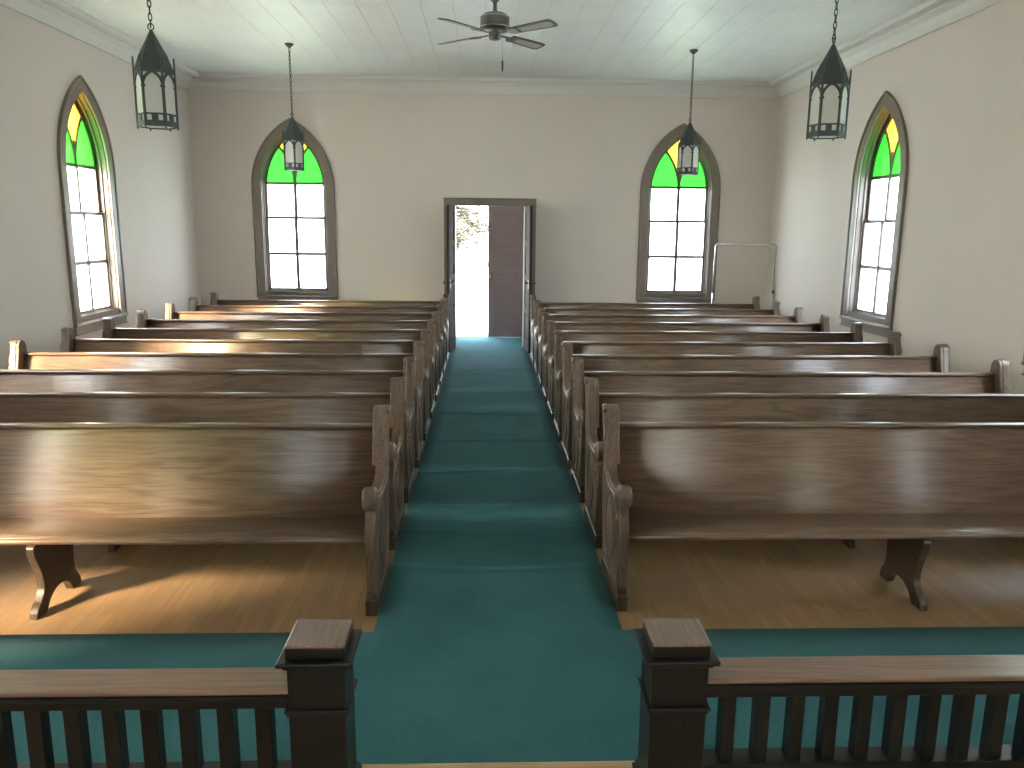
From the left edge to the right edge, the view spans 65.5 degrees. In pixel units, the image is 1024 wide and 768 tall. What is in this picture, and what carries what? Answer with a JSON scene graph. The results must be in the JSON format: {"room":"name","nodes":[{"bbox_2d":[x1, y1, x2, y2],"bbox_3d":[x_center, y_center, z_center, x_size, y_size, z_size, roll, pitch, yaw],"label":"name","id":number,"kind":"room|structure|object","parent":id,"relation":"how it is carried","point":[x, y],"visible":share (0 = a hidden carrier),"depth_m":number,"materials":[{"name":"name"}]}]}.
{"room":"church","nodes":[
{"label":"church","id":0,"kind":"room"},
{"bbox_2d":[0,4,200,368],"bbox_3d":[-4.911,-0.991,4.412,0.240,4.350,17.040,0,11,-2],"label":"wall","id":1,"kind":"structure","parent":0,"point":[39,62],"depth_m":8.70,"materials":[{"name":"beige paint"}]},
{"bbox_2d":[57,75,128,335],"bbox_3d":[-5.053,-2.095,9.360,0.288,2.909,1.320,0,11,-2],"label":"window","id":2,"kind":"structure","parent":1,"relation":"in","point":[83,138],"depth_m":9.55,"materials":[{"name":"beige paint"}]},
{"bbox_2d":[0,0,201,89],"bbox_3d":[-4.631,-3.047,4.138,0.290,0.205,16.800,0,11,-2],"label":"trim","id":3,"kind":"structure","parent":1,"relation":"attached to","point":[60,15],"depth_m":9.00,"materials":[{"name":"white paint"}]},
{"bbox_2d":[187,90,779,308],"bbox_3d":[-0.413,-2.652,13.047,9.810,4.350,0.240,0,11,-2],"label":"wall","id":4,"kind":"structure","parent":0,"point":[394,158],"depth_m":12.79,"materials":[{"name":"beige paint"}]},
{"bbox_2d":[251,118,338,299],"bbox_3d":[-3.500,-2.777,12.894,1.320,2.909,0.288,0,11,-2],"label":"window","id":5,"kind":"structure","parent":4,"relation":"in","point":[268,166],"depth_m":12.82,"materials":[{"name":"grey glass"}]},
{"bbox_2d":[443,205,455,352],"bbox_3d":[-0.973,-1.681,12.746,0.184,2.303,0.587,1,11,5],"label":"door","id":6,"kind":"structure","parent":4,"relation":"in","point":[450,209],"depth_m":12.64,"materials":[{"name":"paint"}]},
{"bbox_2d":[186,73,778,98],"bbox_3d":[-0.386,-4.634,12.386,9.330,0.205,0.290,0,11,-2],"label":"trim","id":7,"kind":"structure","parent":4,"relation":"attached to","point":[209,81],"depth_m":12.41,"materials":[{"name":"white paint"}]},
{"bbox_2d":[443,198,536,346],"bbox_3d":[-0.369,-1.816,13.198,1.500,2.453,0.310,0,11,-2],"label":"trim","id":8,"kind":"structure","parent":4,"relation":"attached to","point":[498,202],"depth_m":12.88,"materials":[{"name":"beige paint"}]},
{"bbox_2d":[523,206,535,352],"bbox_3d":[0.255,-1.677,12.787,0.184,2.303,0.587,-1,11,-7],"label":"door","id":9,"kind":"structure","parent":4,"relation":"in","point":[528,283],"depth_m":12.67,"materials":[{"name":"paint"}]},
{"bbox_2d":[636,123,720,302],"bbox_3d":[2.727,-2.761,13.107,1.320,2.909,0.288,0,11,-2],"label":"window","id":10,"kind":"structure","parent":4,"relation":"in","point":[660,170],"depth_m":13.04,"materials":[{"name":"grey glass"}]},
{"bbox_2d":[64,0,927,81],"bbox_3d":[-0.112,-3.210,4.258,9.810,0.150,17.280,0,11,-2],"label":"ceiling","id":11,"kind":"structure","parent":0,"point":[734,40],"depth_m":9.49,"materials":[{"name":"wood"}]},
{"bbox_2d":[131,0,178,131],"bbox_3d":[-2.598,-2.642,5.714,0.292,1.572,0.253,-3,12,-16],"label":"pendant lantern","id":12,"kind":"object","parent":11,"relation":"hanging from","point":[154,78],"visible":1,"depth_m":5.73,"materials":[{"name":"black metal"}]},
{"bbox_2d":[133,68,143,126],"bbox_3d":[-2.686,-2.063,5.741,0.138,0.391,0.006,11,15,43],"label":"grille","id":13,"kind":"object","parent":12,"relation":"attached to","point":[138,73],"depth_m":5.75,"materials":[{"name":"white glass"}]},
{"bbox_2d":[142,68,164,125],"bbox_3d":[-2.570,-2.056,5.713,0.138,0.391,0.006,-3,12,-16],"label":"grille","id":14,"kind":"object","parent":12,"relation":"attached to","point":[153,79],"depth_m":5.72,"materials":[{"name":"white glass"}]},
{"bbox_2d":[163,69,177,127],"bbox_3d":[-2.487,-2.072,5.797,0.006,0.391,0.138,3,11,14],"label":"grille","id":15,"kind":"object","parent":12,"relation":"attached to","point":[170,105],"depth_m":5.80,"materials":[{"name":"white glass"}]},
{"bbox_2d":[282,43,304,172],"bbox_3d":[-2.826,-3.533,10.222,0.292,1.572,0.253,3,11,11],"label":"pendant lantern","id":16,"kind":"object","parent":11,"relation":"hanging from","point":[293,139],"visible":1,"depth_m":10.22,"materials":[{"name":"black metal"}]},
{"bbox_2d":[284,138,294,169],"bbox_3d":[-2.855,-2.947,10.218,0.138,0.391,0.006,3,11,11],"label":"grille","id":17,"kind":"object","parent":16,"relation":"attached to","point":[289,143],"depth_m":10.22,"materials":[{"name":"black metal"}]},
{"bbox_2d":[294,138,303,170],"bbox_3d":[-2.741,-2.953,10.256,0.006,0.391,0.138,10,15,40],"label":"grille","id":18,"kind":"object","parent":16,"relation":"attached to","point":[298,142],"depth_m":10.26,"materials":[{"name":"black metal"}]},
{"bbox_2d":[437,0,557,71],"bbox_3d":[-0.140,-3.076,6.527,0.941,0.990,0.941,0,11,-5],"label":"ceiling fan","id":19,"kind":"object","parent":11,"relation":"hanging from","point":[496,23],"visible":1,"depth_m":6.47,"materials":[{"name":"grey metal"}]},
{"bbox_2d":[676,49,700,176],"bbox_3d":[2.326,-3.516,10.378,0.292,1.572,0.253,-9,14,-39],"label":"pendant lantern","id":20,"kind":"object","parent":11,"relation":"hanging from","point":[688,155],"visible":1,"depth_m":10.38,"materials":[{"name":"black metal"}]},
{"bbox_2d":[677,144,681,174],"bbox_3d":[2.203,-2.950,10.469,0.006,0.391,0.138,-1,11,-10],"label":"grille","id":21,"kind":"object","parent":20,"relation":"attached to","point":[679,155],"depth_m":10.48,"materials":[{"name":"black metal"}]},
{"bbox_2d":[681,143,692,174],"bbox_3d":[2.280,-2.931,10.379,0.138,0.391,0.006,5,12,20],"label":"grille","id":22,"kind":"object","parent":20,"relation":"attached to","point":[686,148],"depth_m":10.38,"materials":[{"name":"black metal"}]},
{"bbox_2d":[692,143,699,174],"bbox_3d":[2.398,-2.934,10.399,0.138,0.391,0.006,-9,14,-39],"label":"grille","id":23,"kind":"object","parent":20,"relation":"attached to","point":[695,146],"depth_m":10.40,"materials":[{"name":"black metal"}]},
{"bbox_2d":[806,0,851,140],"bbox_3d":[2.412,-2.643,5.954,0.253,1.572,0.292,11,15,43],"label":"pendant lantern","id":24,"kind":"object","parent":11,"relation":"hanging from","point":[829,94],"visible":1,"depth_m":5.97,"materials":[{"name":"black metal"}]},
{"bbox_2d":[807,82,821,137],"bbox_3d":[2.292,-2.074,6.033,0.006,0.391,0.138,-3,12,-16],"label":"grille","id":25,"kind":"object","parent":24,"relation":"attached to","point":[814,120],"depth_m":6.03,"materials":[{"name":"black metal"}]},
{"bbox_2d":[819,81,841,135],"bbox_3d":[2.378,-2.058,5.951,0.138,0.391,0.006,3,11,14],"label":"grille","id":26,"kind":"object","parent":24,"relation":"attached to","point":[830,92],"depth_m":5.95,"materials":[{"name":"white glass"}]},
{"bbox_2d":[839,81,849,136],"bbox_3d":[2.493,-2.063,5.983,0.006,0.391,0.138,11,15,43],"label":"grille","id":27,"kind":"object","parent":24,"relation":"attached to","point":[844,86],"depth_m":5.99,"materials":[{"name":"black metal"}]},
{"bbox_2d":[362,761,634,767],"bbox_3d":[0.030,1.941,-0.281,9.330,0.300,5.895,0,11,-2],"label":"floor","id":28,"kind":"structure","parent":0,"point":[576,764],"depth_m":2.56,"materials":[{"name":"brown wood"}]},
{"bbox_2d":[0,620,361,767],"bbox_3d":[-2.194,0.978,2.248,3.507,0.573,0.196,0,11,-2],"label":"altar rail","id":29,"kind":"object","parent":28,"relation":"on","point":[312,677],"visible":1,"depth_m":2.25,"materials":[{"name":"black wood"}]},
{"bbox_2d":[632,618,1023,767],"bbox_3d":[2.115,0.990,2.387,3.507,0.573,0.196,0,11,-2],"label":"altar rail","id":30,"kind":"object","parent":28,"relation":"on","point":[681,669],"visible":1,"depth_m":2.31,"materials":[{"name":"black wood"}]},
{"bbox_2d":[0,336,1023,634],"bbox_3d":[-0.173,0.966,5.723,9.810,0.128,18.540,0,11,-2],"label":"floor","id":31,"kind":"structure","parent":0,"point":[813,583],"depth_m":4.52,"materials":[{"name":"brown wood"}]},
{"bbox_2d":[0,404,390,619],"bbox_3d":[-2.505,0.656,4.333,3.627,0.991,0.711,0,11,-2],"label":"pew","id":32,"kind":"object","parent":31,"relation":"on","point":[63,486],"visible":1,"depth_m":4.54,"materials":[{"name":"brown wood"}]},
{"bbox_2d":[0,376,405,552],"bbox_3d":[-2.534,0.489,5.181,3.627,0.991,0.711,0,11,-2],"label":"pew","id":33,"kind":"object","parent":31,"relation":"on","point":[15,407],"visible":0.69,"depth_m":5.40,"materials":[{"name":"brown wood"}]},
{"bbox_2d":[0,356,415,502],"bbox_3d":[-2.562,0.322,6.030,3.627,0.991,0.711,0,11,-2],"label":"pew","id":34,"kind":"object","parent":31,"relation":"on","point":[11,380],"visible":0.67,"depth_m":6.24,"materials":[{"name":"brown wood"}]},
{"bbox_2d":[8,339,424,467],"bbox_3d":[-2.591,0.154,6.878,3.627,0.991,0.711,0,11,-2],"label":"pew","id":35,"kind":"object","parent":31,"relation":"on","point":[19,358],"visible":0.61,"depth_m":7.08,"materials":[{"name":"brown wood"}]},
{"bbox_2d":[60,327,430,440],"bbox_3d":[-2.619,-0.013,7.726,3.627,0.991,0.711,0,11,-2],"label":"pew","id":36,"kind":"object","parent":31,"relation":"on","point":[69,343],"visible":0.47,"depth_m":7.93,"materials":[{"name":"brown wood"}]},
{"bbox_2d":[102,317,435,419],"bbox_3d":[-2.648,-0.181,8.574,3.627,0.991,0.711,0,11,-2],"label":"pew","id":37,"kind":"object","parent":31,"relation":"on","point":[109,331],"visible":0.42,"depth_m":8.79,"materials":[{"name":"brown wood"}]},
{"bbox_2d":[136,309,439,401],"bbox_3d":[-2.676,-0.348,9.422,3.627,0.991,0.711,0,11,-2],"label":"pew","id":38,"kind":"object","parent":31,"relation":"on","point":[143,321],"visible":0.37,"depth_m":9.63,"materials":[{"name":"brown wood"}]},
{"bbox_2d":[165,303,443,386],"bbox_3d":[-2.705,-0.515,10.271,3.627,0.991,0.711,0,11,-2],"label":"pew","id":39,"kind":"object","parent":31,"relation":"on","point":[170,313],"visible":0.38,"depth_m":10.48,"materials":[{"name":"brown wood"}]},
{"bbox_2d":[189,297,446,374],"bbox_3d":[-2.733,-0.683,11.119,3.627,0.991,0.711,0,11,-2],"label":"pew","id":40,"kind":"object","parent":31,"relation":"on","point":[194,307],"visible":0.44,"depth_m":11.33,"materials":[{"name":"brown wood"}]},
{"bbox_2d":[210,292,449,363],"bbox_3d":[-2.762,-0.850,11.967,3.627,0.991,0.711,0,11,-2],"label":"pew","id":41,"kind":"object","parent":31,"relation":"on","point":[214,300],"visible":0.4,"depth_m":12.17,"materials":[{"name":"brown wood"}]},
{"bbox_2d":[0,348,1023,763],"bbox_3d":[-0.248,0.452,7.982,9.286,0.019,10.905,0,11,-2],"label":"carpet","id":42,"kind":"object","parent":31,"relation":"on","point":[498,636],"visible":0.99,"depth_m":3.88,"materials":[{"name":"teal carpet"}]},
{"bbox_2d":[530,295,759,365],"bbox_3d":[2.049,-0.815,12.010,3.538,0.991,0.711,0,11,-2],"label":"pew","id":43,"kind":"object","parent":31,"relation":"on","point":[755,304],"visible":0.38,"depth_m":12.22,"materials":[{"name":"brown wood"}]},
{"bbox_2d":[533,300,779,375],"bbox_3d":[2.077,-0.650,11.179,3.538,0.991,0.711,0,11,-2],"label":"pew","id":44,"kind":"object","parent":31,"relation":"on","point":[774,310],"visible":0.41,"depth_m":11.39,"materials":[{"name":"brown wood"}]},
{"bbox_2d":[537,305,803,388],"bbox_3d":[2.105,-0.486,10.347,3.538,0.991,0.711,0,11,-2],"label":"pew","id":45,"kind":"object","parent":31,"relation":"on","point":[797,317],"visible":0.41,"depth_m":10.56,"materials":[{"name":"brown wood"}]},
{"bbox_2d":[542,312,830,402],"bbox_3d":[2.133,-0.322,9.516,3.538,0.991,0.711,0,11,-2],"label":"pew","id":46,"kind":"object","parent":31,"relation":"on","point":[823,325],"visible":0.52,"depth_m":9.72,"materials":[{"name":"brown wood"}]},
{"bbox_2d":[547,320,862,420],"bbox_3d":[2.161,-0.158,8.684,3.538,0.991,0.711,0,11,-2],"label":"pew","id":47,"kind":"object","parent":31,"relation":"on","point":[855,335],"visible":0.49,"depth_m":8.89,"materials":[{"name":"brown wood"}]},
{"bbox_2d":[553,330,901,441],"bbox_3d":[2.189,0.006,7.853,3.538,0.991,0.711,0,11,-2],"label":"pew","id":48,"kind":"object","parent":31,"relation":"on","point":[893,347],"visible":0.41,"depth_m":8.06,"materials":[{"name":"brown wood"}]},
{"bbox_2d":[711,243,776,304],"bbox_3d":[3.731,-1.373,12.888,1.026,1.777,0.480,0,11,-2],"label":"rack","id":49,"kind":"object","parent":31,"relation":"on","point":[773,291],"visible":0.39,"depth_m":12.76,"materials":[{"name":"silver metal"}]},
{"bbox_2d":[561,342,949,468],"bbox_3d":[2.217,0.170,7.021,3.538,0.991,0.711,0,11,-2],"label":"pew","id":50,"kind":"object","parent":31,"relation":"on","point":[939,362],"visible":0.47,"depth_m":7.23,"materials":[{"name":"brown wood"}]},
{"bbox_2d":[571,357,1010,502],"bbox_3d":[2.245,0.334,6.190,3.538,0.991,0.711,0,11,-2],"label":"pew","id":51,"kind":"object","parent":31,"relation":"on","point":[996,381],"visible":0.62,"depth_m":6.40,"materials":[{"name":"brown wood"}]},
{"bbox_2d":[584,377,1023,547],"bbox_3d":[2.273,0.498,5.358,3.538,0.991,0.711,0,11,-2],"label":"pew","id":52,"kind":"object","parent":31,"relation":"on","point":[633,407],"visible":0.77,"depth_m":5.56,"materials":[{"name":"brown wood"}]},
{"bbox_2d":[601,403,1023,611],"bbox_3d":[2.301,0.663,4.527,3.538,0.991,0.711,0,11,-2],"label":"pew","id":53,"kind":"object","parent":31,"relation":"on","point":[907,485],"visible":1,"depth_m":4.69,"materials":[{"name":"brown wood"}]},
{"bbox_2d":[765,0,1023,393],"bbox_3d":[4.654,-0.967,4.738,0.240,4.350,17.040,0,11,-2],"label":"wall","id":54,"kind":"structure","parent":0,"point":[957,87],"depth_m":8.20,"materials":[{"name":"beige paint"}]},
{"bbox_2d":[839,91,908,337],"bbox_3d":[4.468,-2.035,9.559,0.288,2.816,1.320,0,11,-2],"label":"window","id":55,"kind":"structure","parent":54,"relation":"in","point":[883,148],"depth_m":9.74,"materials":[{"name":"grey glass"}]},
{"bbox_2d":[766,0,1004,98],"bbox_3d":[4.404,-3.025,4.446,0.290,0.205,16.800,0,11,-2],"label":"trim","id":56,"kind":"structure","parent":54,"relation":"attached to","point":[929,16],"depth_m":8.93,"materials":[{"name":"white paint"}]},
{"bbox_3d":[-0.402,-2.212,14.440,2.670,2.750,0.200,0,11,-2],"label":"wall","id":57,"kind":"structure","parent":0,"visible":0},
{"bbox_2d":[488,206,523,336],"bbox_3d":[-0.099,-2.028,14.435,0.667,2.363,0.184,0,11,-2],"label":"door","id":58,"kind":"structure","parent":57,"relation":"in","point":[505,224],"depth_m":14.41,"materials":[{"name":"brown paint"}]},
{"label":"outside","id":59,"kind":"structure","parent":0,"visible":0},
{"bbox_2d":[75,249,890,328],"bbox_3d":[-1.417,-5.989,41.961,80.000,0.200,55.300,0,11,-2],"label":"ground","id":60,"kind":"structure","parent":59,"point":[471,298],"depth_m":34.30,"materials":[{"name":"white"}]},
{"bbox_2d":[456,206,487,286],"bbox_3d":[0.061,-6.555,26.103,5.871,7.284,5.180,-3,12,-16],"label":"tree","id":61,"kind":"object","parent":60,"relation":"on","point":[464,215],"visible":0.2,"depth_m":25.16,"materials":[{"name":"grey plant"}]},
{"bbox_2d":[457,329,487,335],"bbox_3d":[-0.425,-0.925,15.458,2.200,0.130,1.300,0,11,-2],"label":"step","id":62,"kind":"structure","parent":60,"relation":"on","point":[460,332],"depth_m":15.49,"materials":[{"name":"white"}]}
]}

